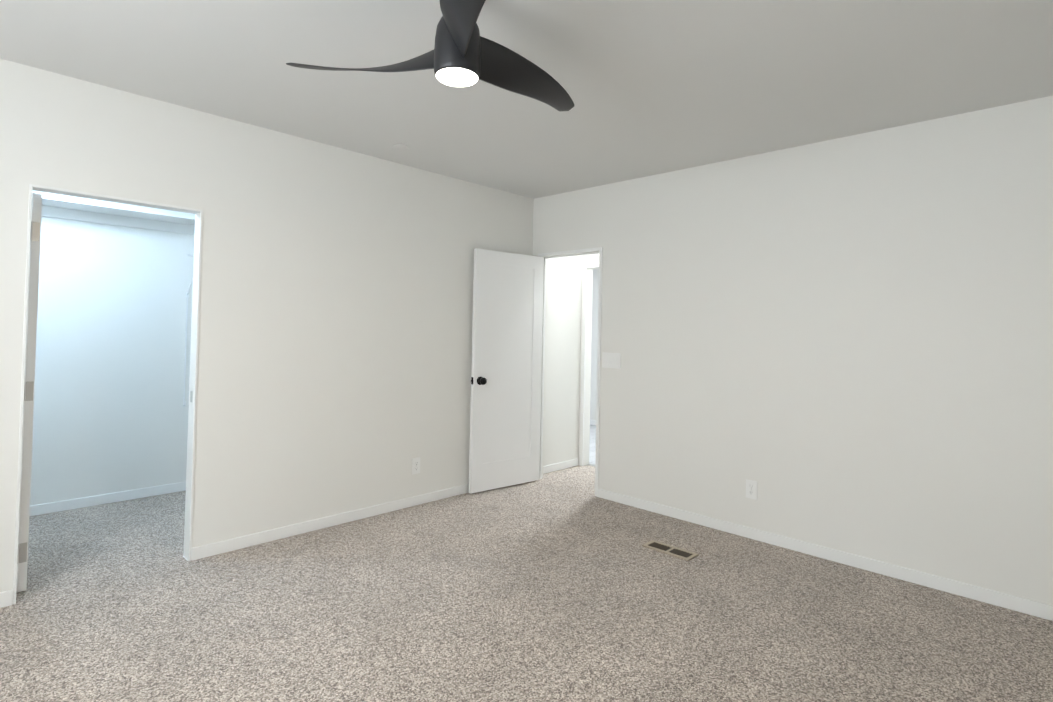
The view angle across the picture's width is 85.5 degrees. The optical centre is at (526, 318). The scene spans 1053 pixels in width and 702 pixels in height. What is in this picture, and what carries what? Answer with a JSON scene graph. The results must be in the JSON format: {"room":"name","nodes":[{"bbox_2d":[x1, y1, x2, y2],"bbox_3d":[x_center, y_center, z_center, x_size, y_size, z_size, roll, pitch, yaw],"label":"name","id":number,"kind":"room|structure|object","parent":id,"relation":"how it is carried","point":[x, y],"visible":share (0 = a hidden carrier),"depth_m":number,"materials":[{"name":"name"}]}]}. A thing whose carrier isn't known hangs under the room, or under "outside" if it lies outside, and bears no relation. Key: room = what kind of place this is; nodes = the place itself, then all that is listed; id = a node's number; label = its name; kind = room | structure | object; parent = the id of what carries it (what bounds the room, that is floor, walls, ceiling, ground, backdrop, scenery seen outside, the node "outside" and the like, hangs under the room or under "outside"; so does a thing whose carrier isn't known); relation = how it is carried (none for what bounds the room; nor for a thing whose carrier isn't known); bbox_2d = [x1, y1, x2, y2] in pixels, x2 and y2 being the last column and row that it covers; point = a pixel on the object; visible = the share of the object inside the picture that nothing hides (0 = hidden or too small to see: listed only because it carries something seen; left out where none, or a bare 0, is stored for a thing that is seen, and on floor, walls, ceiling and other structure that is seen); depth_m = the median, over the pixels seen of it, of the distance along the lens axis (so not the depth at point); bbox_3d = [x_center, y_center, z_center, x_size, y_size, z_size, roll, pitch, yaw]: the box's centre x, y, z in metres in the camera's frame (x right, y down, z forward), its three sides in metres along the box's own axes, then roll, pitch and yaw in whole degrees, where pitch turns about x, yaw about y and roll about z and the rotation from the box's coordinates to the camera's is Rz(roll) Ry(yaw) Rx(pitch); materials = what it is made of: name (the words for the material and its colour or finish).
{"room":"empty bedroom","nodes":[
{"label":"empty bedroom","id":0,"kind":"room"},
{"bbox_2d":[30,191,194,505],"bbox_3d":[-2.334,0.113,4.716,0.090,2.440,5.090,0,-2,44],"label":"wall","id":1,"kind":"structure","parent":0,"point":[110,413],"depth_m":4.02,"materials":[{"name":"paint"}]},
{"bbox_2d":[29,481,185,515],"bbox_3d":[-3.074,1.266,3.880,0.012,0.068,2.750,0,-2,44],"label":"baseboard","id":2,"kind":"structure","parent":1,"relation":"attached to","point":[57,506],"depth_m":3.99,"materials":[{"name":"white wood"}]},
{"bbox_2d":[41,195,194,234],"bbox_3d":[-2.928,-0.709,3.822,0.300,0.088,2.750,0,-2,44],"label":"closet shelf","id":3,"kind":"object","parent":1,"relation":"attached to","point":[62,208],"visible":0.44,"depth_m":3.96,"materials":[{"name":"white wood"}]},
{"bbox_2d":[183,253,193,406],"bbox_3d":[-2.246,0.108,4.518,0.305,1.165,0.752,0,-2,44],"label":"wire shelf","id":4,"kind":"object","parent":1,"relation":"attached to","point":[187,297],"visible":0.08,"depth_m":4.36,"materials":[{"name":"white metal"}]},
{"bbox_2d":[0,58,581,591],"bbox_3d":[-1.487,0.105,3.478,0.090,2.440,5.690,0,-2,44],"label":"wall","id":5,"kind":"structure","parent":0,"point":[335,337],"depth_m":3.48,"materials":[{"name":"paint"}]},
{"bbox_2d":[0,590,12,607],"bbox_3d":[-2.850,1.230,1.999,0.012,0.068,1.558,0,-2,44],"label":"baseboard","id":6,"kind":"structure","parent":5,"relation":"attached to","point":[6,598],"depth_m":2.54,"materials":[{"name":"white"}]},
{"bbox_2d":[16,193,41,592],"bbox_3d":[-2.605,0.342,2.888,0.699,1.868,0.161,0,-2,38],"label":"closet door","id":7,"kind":"structure","parent":5,"relation":"in","point":[29,395],"depth_m":2.68,"materials":[{"name":"white wood"}]},
{"bbox_2d":[12,184,202,604],"bbox_3d":[-2.041,0.348,2.838,0.006,1.902,0.719,0,-2,44],"label":"trim","id":8,"kind":"structure","parent":5,"relation":"attached to","point":[31,186],"depth_m":2.60,"materials":[{"name":"white wood"}]},
{"bbox_2d":[191,484,468,560],"bbox_3d":[-0.901,1.315,4.012,0.012,0.068,2.611,0,-2,44],"label":"baseboard","id":9,"kind":"structure","parent":5,"relation":"attached to","point":[219,547],"depth_m":3.58,"materials":[{"name":"white wood"}]},
{"bbox_2d":[412,457,419,474],"bbox_3d":[-0.798,1.069,4.120,0.008,0.115,0.070,0,-2,44],"label":"outlet","id":10,"kind":"object","parent":5,"relation":"attached to","point":[415,465],"visible":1,"depth_m":4.12,"materials":[{"name":"white plastic"}]},
{"bbox_2d":[543,458,578,473],"bbox_3d":[0.297,1.368,5.248,0.012,0.068,0.570,0,-2,44],"label":"baseboard","id":11,"kind":"structure","parent":5,"relation":"attached to","point":[560,466],"depth_m":5.26,"materials":[{"name":"white wood"}]},
{"bbox_2d":[0,465,1052,701],"bbox_3d":[-0.575,1.377,2.611,5.550,0.100,5.790,0,-2,44],"label":"floor carpet","id":12,"kind":"object","parent":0,"point":[563,585],"visible":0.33,"depth_m":2.54,"materials":[{"name":"beige carpet"}]},
{"bbox_2d":[642,540,698,560],"bbox_3d":[0.847,1.370,3.364,0.305,0.006,0.125,0,-2,44],"label":"floor air vent","id":13,"kind":"object","parent":12,"relation":"on","point":[677,552],"visible":1,"depth_m":3.36,"materials":[{"name":"beige metal"}]},
{"bbox_2d":[0,0,1052,198],"bbox_3d":[0.172,-1.132,3.379,5.550,0.100,7.780,0,-2,44],"label":"ceiling","id":14,"kind":"structure","parent":0,"point":[652,87],"depth_m":2.53,"materials":[{"name":"paint"}]},
{"bbox_2d":[392,144,408,149],"bbox_3d":[-0.805,-1.094,3.642,0.104,0.007,0.104,0,-2,44],"label":"cover plate","id":15,"kind":"object","parent":14,"relation":"attached to","point":[400,146],"visible":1,"depth_m":3.63,"materials":[{"name":"paint"}]},
{"bbox_2d":[286,0,573,110],"bbox_3d":[-0.123,-0.954,1.997,1.104,0.327,0.985,0,-2,44],"label":"ceiling fan","id":16,"kind":"object","parent":14,"relation":"hanging from","point":[463,53],"visible":1,"depth_m":1.94,"materials":[{"name":"black plastic"}]},
{"bbox_2d":[578,254,598,465],"bbox_3d":[0.307,0.192,5.762,2.250,2.440,0.090,0,-2,44],"label":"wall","id":17,"kind":"structure","parent":0,"point":[587,365],"depth_m":5.47,"materials":[{"name":"paint"}]},
{"bbox_2d":[579,263,598,465],"bbox_3d":[0.816,0.446,5.188,0.800,1.930,0.012,0,-2,44],"label":"door frame","id":18,"kind":"structure","parent":17,"relation":"attached to","point":[592,265],"depth_m":5.45,"materials":[{"name":"white wood"}]},
{"bbox_2d":[589,425,595,463],"bbox_3d":[1.272,1.496,6.235,3.160,0.096,1.990,0,-2,44],"label":"floor","id":19,"kind":"structure","parent":0,"point":[592,449],"depth_m":6.44,"materials":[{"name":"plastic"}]},
{"bbox_2d":[590,269,598,419],"bbox_3d":[1.992,0.253,6.913,3.070,2.440,0.090,0,-2,44],"label":"wall","id":20,"kind":"structure","parent":0,"point":[594,348],"depth_m":7.87,"materials":[{"name":"paint"}]},
{"bbox_2d":[590,419,595,424],"bbox_3d":[1.931,1.437,6.851,3.070,0.068,0.012,0,-2,44],"label":"baseboard","id":21,"kind":"structure","parent":20,"relation":"attached to","point":[592,422],"depth_m":7.83,"materials":[{"name":"white wood"}]},
{"bbox_2d":[532,96,1052,605],"bbox_3d":[1.501,0.173,3.631,3.990,2.440,0.090,0,-2,44],"label":"wall","id":22,"kind":"structure","parent":0,"point":[844,344],"depth_m":3.24,"materials":[{"name":"paint"}]},
{"bbox_2d":[538,247,602,496],"bbox_3d":[0.358,0.431,4.719,0.635,1.920,0.053,0,-2,44],"label":"door frame","id":23,"kind":"object","parent":22,"relation":"attached to","point":[543,362],"visible":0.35,"depth_m":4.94,"materials":[{"name":"white wood"}]},
{"bbox_2d":[468,248,543,492],"bbox_3d":[-0.142,0.417,4.648,0.719,1.900,0.136,2,-2,-40],"label":"bedroom door","id":24,"kind":"structure","parent":23,"relation":"attached to","point":[505,407],"depth_m":4.62,"materials":[{"name":"white wood"}]},
{"bbox_2d":[602,352,620,368],"bbox_3d":[0.651,0.326,4.378,0.172,0.118,0.010,0,-2,44],"label":"switch plate","id":25,"kind":"object","parent":22,"relation":"attached to","point":[611,360],"visible":1,"depth_m":4.37,"materials":[{"name":"white plastic"}]},
{"bbox_2d":[746,479,756,499],"bbox_3d":[1.422,1.084,3.601,0.070,0.115,0.008,0,-2,44],"label":"outlet","id":26,"kind":"object","parent":22,"relation":"attached to","point":[751,489],"visible":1,"depth_m":3.60,"materials":[{"name":"white plastic"}]},
{"bbox_2d":[598,488,1052,620],"bbox_3d":[1.682,1.357,3.336,3.137,0.068,0.012,0,-2,44],"label":"baseboard","id":27,"kind":"structure","parent":22,"relation":"attached to","point":[1013,602],"depth_m":3.18,"materials":[{"name":"white"}]}
]}

